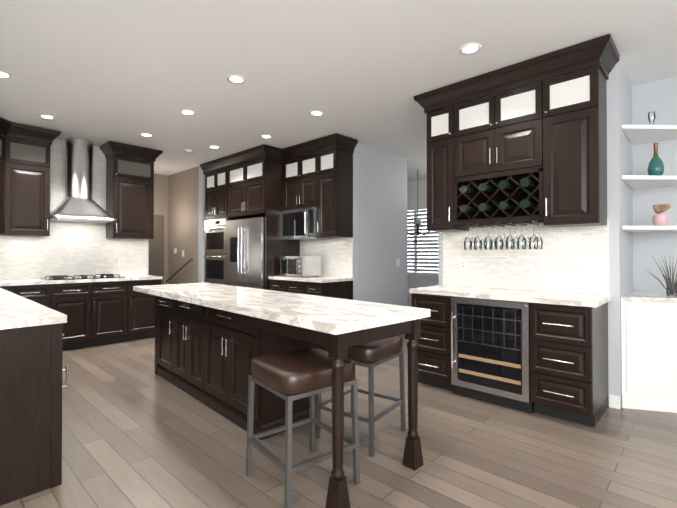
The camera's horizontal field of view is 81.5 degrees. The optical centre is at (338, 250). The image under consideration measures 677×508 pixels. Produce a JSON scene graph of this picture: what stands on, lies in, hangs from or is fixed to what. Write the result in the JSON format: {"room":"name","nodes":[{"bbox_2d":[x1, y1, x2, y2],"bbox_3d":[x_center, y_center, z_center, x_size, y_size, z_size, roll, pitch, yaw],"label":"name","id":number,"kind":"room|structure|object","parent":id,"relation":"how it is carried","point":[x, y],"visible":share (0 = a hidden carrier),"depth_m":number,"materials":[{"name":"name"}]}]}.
{"room":"kitchen","nodes":[
{"label":"kitchen","id":0,"kind":"room"},
{"bbox_2d":[56,138,223,282],"bbox_3d":[-3.516,-0.126,6.028,0.170,2.860,4.440,-1,-1,43],"label":"wall","id":1,"kind":"structure","parent":0,"point":[201,241],"depth_m":7.11,"materials":[{"name":"grey paint"}]},
{"bbox_2d":[154,173,168,283],"bbox_3d":[-3.845,-0.110,7.733,0.120,2.860,1.180,-1,-1,43],"label":"wall","id":2,"kind":"structure","parent":0,"point":[161,192],"depth_m":7.95,"materials":[{"name":"beige paint"}]},
{"bbox_2d":[149,212,166,284],"bbox_3d":[-3.745,0.275,7.711,0.050,2.090,0.770,-1,-1,43],"label":"door frame","id":3,"kind":"structure","parent":2,"relation":"attached to","point":[158,254],"depth_m":7.88,"materials":[{"name":"beige paint"}]},
{"bbox_2d":[168,166,198,283],"bbox_3d":[-2.979,-0.111,7.648,1.259,2.860,0.120,-1,-1,43],"label":"wall","id":4,"kind":"structure","parent":0,"point":[183,206],"depth_m":7.57,"materials":[{"name":"beige paint"}]},
{"bbox_2d":[165,258,194,281],"bbox_3d":[-3.036,0.383,7.538,1.096,0.507,0.109,-1,-1,43],"label":"railing","id":5,"kind":"object","parent":4,"relation":"attached to","point":[179,269],"visible":1,"depth_m":7.45,"materials":[{"name":"brown"}]},
{"bbox_2d":[284,143,358,300],"bbox_3d":[-0.832,-0.120,6.638,2.965,2.860,0.120,-1,-1,43],"label":"wall","id":6,"kind":"structure","parent":0,"point":[356,224],"depth_m":5.63,"materials":[{"name":"grey paint"}]},
{"bbox_2d":[0,334,676,507],"bbox_3d":[-0.632,1.321,4.669,13.500,0.060,12.000,-1,-1,43],"label":"floor","id":7,"kind":"structure","parent":0,"point":[137,432],"depth_m":2.46,"materials":[{"name":"brown wood"}]},
{"bbox_2d":[0,288,67,505],"bbox_3d":[-2.931,0.618,3.083,3.430,1.316,0.644,-1,-1,43],"label":"base cabinet","id":8,"kind":"object","parent":7,"relation":"on","point":[31,349],"visible":1,"depth_m":2.04,"materials":[{"name":"brown wood"}]},
{"bbox_2d":[0,118,162,350],"bbox_3d":[-3.641,-0.132,5.166,0.820,2.856,2.592,-1,-1,43],"label":"kitchen cabinets","id":9,"kind":"object","parent":7,"relation":"on","point":[76,224],"visible":0.96,"depth_m":5.42,"materials":[{"name":"brown wood"}]},
{"bbox_2d":[40,274,124,279],"bbox_3d":[-3.529,0.362,5.446,0.516,0.041,0.900,-1,-1,43],"label":"cooktop","id":10,"kind":"object","parent":9,"relation":"in","point":[42,276],"depth_m":5.39,"materials":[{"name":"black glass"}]},
{"bbox_2d":[49,137,117,223],"bbox_3d":[-3.581,-0.978,5.473,0.500,1.158,0.770,-1,-1,43],"label":"range hood","id":11,"kind":"object","parent":9,"relation":"attached to","point":[82,175],"depth_m":5.48,"materials":[{"name":"silver metal"}]},
{"bbox_2d":[200,133,357,346],"bbox_3d":[-1.109,-0.120,6.264,3.042,2.853,0.798,-1,-1,43],"label":"kitchen cabinets","id":12,"kind":"object","parent":7,"relation":"on","point":[274,221],"visible":0.83,"depth_m":5.91,"materials":[{"name":"brown wood"}]},
{"bbox_2d":[203,218,227,284],"bbox_3d":[-1.940,0.024,7.030,0.720,1.120,0.720,-1,-1,43],"label":"double oven","id":13,"kind":"object","parent":12,"relation":"in","point":[215,228],"depth_m":6.79,"materials":[{"name":"silver metal"}]},
{"bbox_2d":[226,217,264,288],"bbox_3d":[-1.283,0.408,6.411,0.980,1.800,0.781,-1,-1,43],"label":"refrigerator","id":14,"kind":"object","parent":12,"relation":"in","point":[245,238],"depth_m":6.11,"materials":[{"name":"silver metal"}]},
{"bbox_2d":[280,256,320,276],"bbox_3d":[-0.587,0.237,5.883,0.520,0.299,0.402,-1,-1,43],"label":"toaster oven","id":15,"kind":"object","parent":12,"relation":"on","point":[290,266],"depth_m":5.74,"materials":[{"name":"silver metal"}]},
{"bbox_2d":[281,207,333,239],"bbox_3d":[-0.496,-0.388,5.920,0.764,0.442,0.432,-1,-1,43],"label":"microwave","id":16,"kind":"object","parent":12,"relation":"in","point":[298,223],"depth_m":5.76,"materials":[{"name":"silver metal"}]},
{"bbox_2d":[151,294,423,507],"bbox_3d":[-0.772,0.840,3.165,0.698,0.874,2.972,1,-1,-43],"label":"kitchen island","id":17,"kind":"object","parent":7,"relation":"on","point":[212,340],"depth_m":2.81,"materials":[{"name":"brown wood"}]},
{"bbox_2d":[133,282,429,333],"bbox_3d":[-0.774,0.379,3.171,0.770,0.045,3.030,1,-1,-43],"label":"island countertop","id":18,"kind":"structure","parent":17,"relation":"on","point":[324,315],"depth_m":2.45,"materials":[{"name":"white stone"}]},
{"bbox_2d":[246,348,359,507],"bbox_3d":[-0.203,0.933,2.175,0.455,0.669,0.455,0,-1,-38],"label":"bar stool","id":19,"kind":"object","parent":7,"relation":"on","point":[289,377],"visible":0.94,"depth_m":2.08,"materials":[{"name":"silver metal"}]},
{"bbox_2d":[315,336,405,456],"bbox_3d":[0.158,0.938,2.728,0.455,0.669,0.455,0,-1,36],"label":"bar stool","id":20,"kind":"object","parent":7,"relation":"on","point":[371,355],"visible":0.54,"depth_m":2.55,"materials":[{"name":"silver metal"}]},
{"bbox_2d":[411,294,456,393],"bbox_3d":[1.084,0.846,3.839,0.466,0.873,0.637,-1,-1,43],"label":"base cabinet","id":21,"kind":"object","parent":7,"relation":"on","point":[437,349],"depth_m":3.58,"materials":[{"name":"brown wood"}]},
{"bbox_2d":[457,298,532,413],"bbox_3d":[1.454,0.843,3.492,0.658,0.873,0.637,-1,-1,43],"label":"wine cooler","id":22,"kind":"object","parent":7,"relation":"on","point":[493,337],"depth_m":3.23,"materials":[{"name":"silver metal"}]},
{"bbox_2d":[529,302,608,427],"bbox_3d":[1.824,0.840,3.146,0.466,0.873,0.637,-1,-1,43],"label":"base cabinet","id":23,"kind":"object","parent":7,"relation":"on","point":[568,345],"depth_m":2.90,"materials":[{"name":"brown wood"}]},
{"bbox_2d":[409,286,611,309],"bbox_3d":[1.456,0.414,3.486,1.522,0.098,0.650,-1,-1,43],"label":"countertop","id":24,"kind":"structure","parent":23,"relation":"on","point":[550,297],"depth_m":3.23,"materials":[{"name":"white stone"}]},
{"bbox_2d":[621,290,676,412],"bbox_3d":[2.937,0.826,3.115,1.035,0.900,0.792,-1,-1,43],"label":"base cabinet","id":25,"kind":"object","parent":7,"relation":"on","point":[649,344],"visible":0.94,"depth_m":3.13,"materials":[{"name":"white paint"}]},
{"bbox_2d":[647,255,676,296],"bbox_3d":[2.729,0.205,3.244,0.296,0.342,0.228,-1,-1,43],"label":"plant","id":26,"kind":"object","parent":25,"relation":"on","point":[672,289],"visible":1,"depth_m":3.23,"materials":[{"name":"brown plant"}]},
{"bbox_2d":[0,0,676,181],"bbox_3d":[-0.632,-1.609,4.697,13.500,0.080,12.000,-1,-1,43],"label":"ceiling","id":27,"kind":"structure","parent":0,"point":[102,72],"depth_m":3.27,"materials":[{"name":"white paint"}]},
{"bbox_2d":[0,71,12,78],"bbox_3d":[-3.026,-1.580,3.514,0.170,0.012,0.170,-1,-1,43],"label":"recessed light","id":28,"kind":"object","parent":27,"relation":"in","point":[4,75],"visible":1,"depth_m":3.54,"materials":[{"name":"white paint"}]},
{"bbox_2d":[38,114,55,119],"bbox_3d":[-3.416,-1.570,4.605,0.170,0.012,0.170,-1,-1,43],"label":"recessed light","id":29,"kind":"object","parent":27,"relation":"in","point":[46,116],"visible":0.98,"depth_m":4.59,"materials":[{"name":"white paint"}]},
{"bbox_2d":[139,133,152,136],"bbox_3d":[-2.597,-1.563,5.304,0.170,0.012,0.170,-1,-1,43],"label":"recessed light","id":30,"kind":"object","parent":27,"relation":"in","point":[146,134],"visible":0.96,"depth_m":5.30,"materials":[{"name":"white paint"}]},
{"bbox_2d":[180,110,195,114],"bbox_3d":[-1.714,-1.571,4.463,0.170,0.012,0.170,-1,-1,43],"label":"recessed light","id":31,"kind":"object","parent":27,"relation":"in","point":[187,112],"visible":1,"depth_m":4.46,"materials":[{"name":"white paint"}]},
{"bbox_2d":[209,145,219,148],"bbox_3d":[-1.867,-1.557,5.908,0.170,0.012,0.170,-1,-1,43],"label":"recessed light","id":32,"kind":"object","parent":27,"relation":"in","point":[214,147],"visible":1,"depth_m":5.91,"materials":[{"name":"white paint"}]},
{"bbox_2d":[227,75,245,83],"bbox_3d":[-0.943,-1.579,3.618,0.170,0.012,0.170,-1,-1,43],"label":"recessed light","id":33,"kind":"object","parent":27,"relation":"in","point":[236,79],"visible":1,"depth_m":3.62,"materials":[{"name":"white paint"}]},
{"bbox_2d":[260,134,272,138],"bbox_3d":[-0.986,-1.562,5.372,0.170,0.012,0.170,-1,-1,43],"label":"recessed light","id":34,"kind":"object","parent":27,"relation":"in","point":[266,136],"visible":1,"depth_m":5.37,"materials":[{"name":"white paint"}]},
{"bbox_2d":[309,110,323,115],"bbox_3d":[-0.250,-1.571,4.490,0.170,0.012,0.170,-1,-1,43],"label":"recessed light","id":35,"kind":"object","parent":27,"relation":"in","point":[316,113],"visible":1,"depth_m":4.49,"materials":[{"name":"white paint"}]},
{"bbox_2d":[407,170,429,235],"bbox_3d":[1.512,-0.911,7.478,0.730,1.258,0.650,-1,-1,43],"label":"light","id":36,"kind":"object","parent":27,"relation":"hanging from","point":[417,221],"visible":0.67,"depth_m":7.45,"materials":[{"name":"grey metal"}]},
{"bbox_2d":[459,43,481,54],"bbox_3d":[1.035,-1.584,3.082,0.170,0.012,0.170,-1,-1,43],"label":"recessed light","id":37,"kind":"object","parent":27,"relation":"in","point":[470,48],"visible":1,"depth_m":3.07,"materials":[{"name":"white paint"}]},
{"bbox_2d":[359,143,407,305],"bbox_3d":[0.682,-0.125,6.174,0.120,2.860,1.269,-1,-1,43],"label":"wall","id":38,"kind":"structure","parent":0,"point":[383,277],"depth_m":6.09,"materials":[{"name":"grey paint"}]},
{"bbox_2d":[407,180,438,306],"bbox_3d":[2.266,-0.105,8.217,6.900,2.860,0.120,-1,-1,43],"label":"wall","id":39,"kind":"structure","parent":0,"point":[416,282],"depth_m":8.62,"materials":[{"name":"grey grey paint"}]},
{"bbox_2d":[407,204,437,277],"bbox_3d":[1.700,-0.206,8.637,1.500,1.570,0.040,-1,-1,43],"label":"room window","id":40,"kind":"structure","parent":39,"relation":"in","point":[422,252],"depth_m":8.53,"materials":[{"name":"white plastic"}]},
{"bbox_2d":[438,60,621,408],"bbox_3d":[1.722,-0.148,3.774,1.620,2.860,0.120,-1,-1,43],"label":"wall","id":41,"kind":"structure","parent":0,"point":[614,204],"depth_m":3.21,"materials":[{"name":"grey paint"}]},
{"bbox_2d":[413,85,464,233],"bbox_3d":[1.056,-0.884,4.015,0.392,1.368,0.442,-1,-1,43],"label":"upper cabinet","id":42,"kind":"object","parent":41,"relation":"attached to","point":[433,102],"depth_m":3.90,"materials":[{"name":"brown wood"}]},
{"bbox_2d":[449,53,560,233],"bbox_3d":[1.488,-0.888,3.611,0.914,1.368,0.442,-1,-1,43],"label":"upper cabinet","id":43,"kind":"object","parent":41,"relation":"attached to","point":[499,143],"depth_m":3.50,"materials":[{"name":"brown wood"}]},
{"bbox_2d":[549,34,619,229],"bbox_3d":[1.952,-0.892,3.176,0.482,1.368,0.442,-1,-1,43],"label":"upper cabinet","id":44,"kind":"object","parent":41,"relation":"attached to","point":[577,100],"depth_m":3.09,"materials":[{"name":"brown wood"}]},
{"bbox_2d":[609,394,619,408],"bbox_3d":[2.239,1.227,3.184,0.073,0.100,0.014,-1,-1,43],"label":"baseboard","id":45,"kind":"structure","parent":41,"relation":"attached to","point":[614,401],"depth_m":3.18,"materials":[{"name":"white paint"}]},
{"bbox_2d":[621,63,632,295],"bbox_3d":[2.549,-0.150,3.559,0.120,2.860,0.694,-1,-1,43],"label":"wall","id":46,"kind":"structure","parent":0,"point":[627,191],"depth_m":3.48,"materials":[{"name":"grey paint"}]},
{"bbox_2d":[632,76,676,291],"bbox_3d":[3.849,-0.156,2.900,2.920,2.860,0.120,-1,-1,43],"label":"wall","id":47,"kind":"structure","parent":0,"point":[659,97],"depth_m":3.67,"materials":[{"name":"grey paint"}]},
{"bbox_2d":[622,125,676,232],"bbox_3d":[2.850,-0.614,3.289,0.690,0.877,0.677,-1,-1,43],"label":"corner shelf","id":48,"kind":"object","parent":47,"relation":"attached to","point":[638,134],"visible":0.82,"depth_m":3.36,"materials":[{"name":"white paint"}]},
{"bbox_2d":[648,111,655,124],"bbox_3d":[2.724,-1.127,3.414,0.060,0.150,0.060,-1,-1,43],"label":"crystal","id":49,"kind":"object","parent":48,"relation":"on","point":[654,114],"visible":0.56,"depth_m":3.42,"materials":[{"name":"clear glass"}]},
{"bbox_2d":[647,143,664,175],"bbox_3d":[2.705,-0.770,3.347,0.116,0.285,0.114,-1,-1,43],"label":"vase","id":50,"kind":"object","parent":48,"relation":"on","point":[656,167],"visible":0.88,"depth_m":3.32,"materials":[{"name":"teal ceramic"}]},
{"bbox_2d":[652,204,670,225],"bbox_3d":[2.717,-0.299,3.303,0.123,0.182,0.112,-1,-1,43],"label":"flower pot","id":51,"kind":"object","parent":48,"relation":"on","point":[660,220],"visible":0.96,"depth_m":3.27,"materials":[{"name":"pink ceramic"}]}
]}

